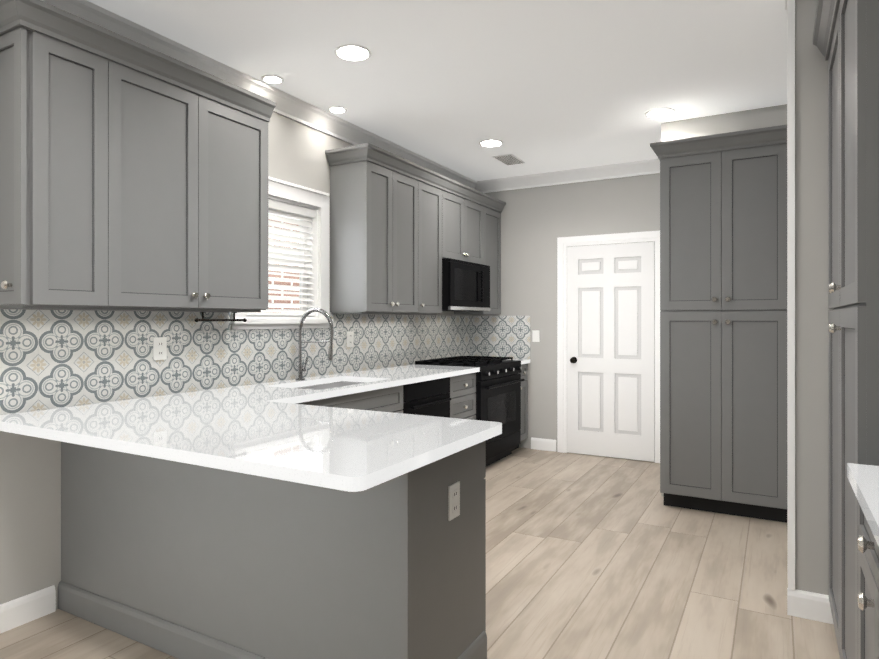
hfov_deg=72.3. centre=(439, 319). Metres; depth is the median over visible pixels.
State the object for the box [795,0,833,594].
wall
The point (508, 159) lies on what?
ceiling vent
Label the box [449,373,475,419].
base cabinet
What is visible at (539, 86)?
ceiling
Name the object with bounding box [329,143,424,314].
upper cabinet
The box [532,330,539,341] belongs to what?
light switch
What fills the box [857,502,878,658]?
base cabinet
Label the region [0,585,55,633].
baseboard
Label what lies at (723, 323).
pantry cabinet
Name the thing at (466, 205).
upper cabinet
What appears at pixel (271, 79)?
recessed light
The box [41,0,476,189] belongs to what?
crown molding
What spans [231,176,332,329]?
window unit
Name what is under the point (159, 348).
outlet
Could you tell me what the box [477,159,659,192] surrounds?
crown molding
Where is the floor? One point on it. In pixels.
(593, 557)
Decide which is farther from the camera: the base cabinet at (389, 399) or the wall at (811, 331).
the base cabinet at (389, 399)
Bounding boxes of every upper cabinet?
[0,0,127,310]
[128,40,271,311]
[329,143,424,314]
[425,171,448,314]
[449,179,484,264]
[454,195,500,314]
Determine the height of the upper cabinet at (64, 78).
1.168 m
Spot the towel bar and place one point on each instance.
(233, 319)
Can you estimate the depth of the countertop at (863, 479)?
1.43 m
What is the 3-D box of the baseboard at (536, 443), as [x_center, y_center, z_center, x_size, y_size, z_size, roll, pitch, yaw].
[1.051,1.259,6.071,0.265,0.115,0.016,0,0,29]
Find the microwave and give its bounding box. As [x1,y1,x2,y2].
[442,258,489,310]
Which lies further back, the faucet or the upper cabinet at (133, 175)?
the faucet
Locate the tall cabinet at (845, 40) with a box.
[812,0,878,658]
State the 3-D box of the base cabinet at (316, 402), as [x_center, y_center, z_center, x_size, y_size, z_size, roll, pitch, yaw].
[-1.063,0.877,3.282,0.626,0.874,0.470,0,0,29]
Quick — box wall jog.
[661,104,786,495]
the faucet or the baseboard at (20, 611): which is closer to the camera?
the baseboard at (20, 611)
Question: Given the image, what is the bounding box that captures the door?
[567,242,654,461]
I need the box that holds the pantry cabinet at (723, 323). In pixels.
[650,125,786,522]
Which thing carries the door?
in the wall at (536, 222)
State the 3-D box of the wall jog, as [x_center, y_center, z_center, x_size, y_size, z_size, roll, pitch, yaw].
[2.648,-0.075,4.643,1.580,2.780,1.250,0,0,29]
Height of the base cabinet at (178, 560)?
0.871 m
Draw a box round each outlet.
[153,337,166,359]
[347,331,353,346]
[448,481,459,520]
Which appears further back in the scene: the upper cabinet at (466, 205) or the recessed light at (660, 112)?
the upper cabinet at (466, 205)
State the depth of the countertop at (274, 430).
2.04 m
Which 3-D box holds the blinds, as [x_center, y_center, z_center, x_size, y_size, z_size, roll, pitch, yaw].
[-1.070,-0.405,4.009,0.063,0.750,0.652,0,0,29]
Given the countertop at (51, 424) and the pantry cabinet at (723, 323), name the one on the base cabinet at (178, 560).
the countertop at (51, 424)
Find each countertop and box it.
[0,364,479,442]
[68,395,501,491]
[212,391,227,394]
[508,359,529,363]
[847,463,878,545]
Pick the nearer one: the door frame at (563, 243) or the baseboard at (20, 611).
the baseboard at (20, 611)
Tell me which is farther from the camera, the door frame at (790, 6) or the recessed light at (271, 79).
the recessed light at (271, 79)
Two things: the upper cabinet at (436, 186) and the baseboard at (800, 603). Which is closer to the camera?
the baseboard at (800, 603)
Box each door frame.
[557,230,659,462]
[785,0,794,589]
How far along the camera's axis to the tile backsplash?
3.33 m
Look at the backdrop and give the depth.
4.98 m
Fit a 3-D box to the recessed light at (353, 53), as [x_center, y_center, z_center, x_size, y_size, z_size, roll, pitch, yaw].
[-0.476,-1.463,3.305,0.205,0.006,0.205,0,0,23]
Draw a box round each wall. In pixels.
[0,112,472,608]
[473,173,659,461]
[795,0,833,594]
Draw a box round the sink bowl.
[297,381,360,389]
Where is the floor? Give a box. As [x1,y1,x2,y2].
[0,447,839,658]
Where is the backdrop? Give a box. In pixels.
[268,213,298,312]
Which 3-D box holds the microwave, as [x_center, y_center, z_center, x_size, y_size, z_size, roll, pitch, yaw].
[0.135,-0.306,5.612,0.440,0.445,0.828,0,0,29]
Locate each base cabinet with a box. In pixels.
[58,440,486,658]
[297,399,320,405]
[298,381,402,412]
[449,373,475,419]
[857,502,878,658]
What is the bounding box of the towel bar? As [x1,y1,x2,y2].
[195,312,246,321]
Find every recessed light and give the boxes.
[261,75,283,83]
[328,106,346,112]
[334,44,371,61]
[479,139,502,146]
[645,108,674,117]
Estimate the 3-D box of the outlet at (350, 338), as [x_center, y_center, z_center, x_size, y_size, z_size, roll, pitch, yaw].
[-0.680,0.148,4.583,0.008,0.118,0.075,0,0,29]
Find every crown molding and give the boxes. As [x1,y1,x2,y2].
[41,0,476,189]
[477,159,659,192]
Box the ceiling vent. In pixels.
[492,154,524,165]
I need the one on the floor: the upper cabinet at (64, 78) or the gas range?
the gas range
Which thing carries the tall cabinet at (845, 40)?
on the floor
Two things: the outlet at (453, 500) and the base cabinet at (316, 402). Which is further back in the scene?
the base cabinet at (316, 402)
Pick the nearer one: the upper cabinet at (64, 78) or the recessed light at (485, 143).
the upper cabinet at (64, 78)
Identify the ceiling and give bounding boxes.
[87,0,786,180]
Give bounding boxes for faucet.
[296,308,333,379]
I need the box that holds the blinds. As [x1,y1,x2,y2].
[245,199,314,315]
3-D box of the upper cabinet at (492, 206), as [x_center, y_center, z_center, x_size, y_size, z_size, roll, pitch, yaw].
[0.380,-0.637,6.169,0.328,1.168,0.494,0,0,29]
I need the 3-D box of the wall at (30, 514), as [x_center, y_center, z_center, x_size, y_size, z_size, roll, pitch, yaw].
[-1.554,-0.076,3.208,0.150,2.780,7.860,0,0,29]
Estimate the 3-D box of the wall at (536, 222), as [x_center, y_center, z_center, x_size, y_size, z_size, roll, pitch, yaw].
[1.312,-0.073,6.022,2.100,2.780,0.150,0,0,29]
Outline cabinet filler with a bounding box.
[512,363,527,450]
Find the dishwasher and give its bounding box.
[402,377,450,417]
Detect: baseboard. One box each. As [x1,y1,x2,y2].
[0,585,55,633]
[531,437,556,451]
[787,588,833,623]
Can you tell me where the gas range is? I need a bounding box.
[415,356,524,465]
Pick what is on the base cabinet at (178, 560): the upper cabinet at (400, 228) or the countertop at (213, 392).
the countertop at (213, 392)
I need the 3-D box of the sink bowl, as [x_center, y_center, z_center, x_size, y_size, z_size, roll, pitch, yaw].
[-0.691,0.544,3.859,0.418,0.210,0.758,0,0,29]
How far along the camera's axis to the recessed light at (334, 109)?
4.18 m
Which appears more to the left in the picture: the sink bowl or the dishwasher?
the sink bowl
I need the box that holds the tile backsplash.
[0,309,529,414]
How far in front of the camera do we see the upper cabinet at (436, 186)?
5.10 m

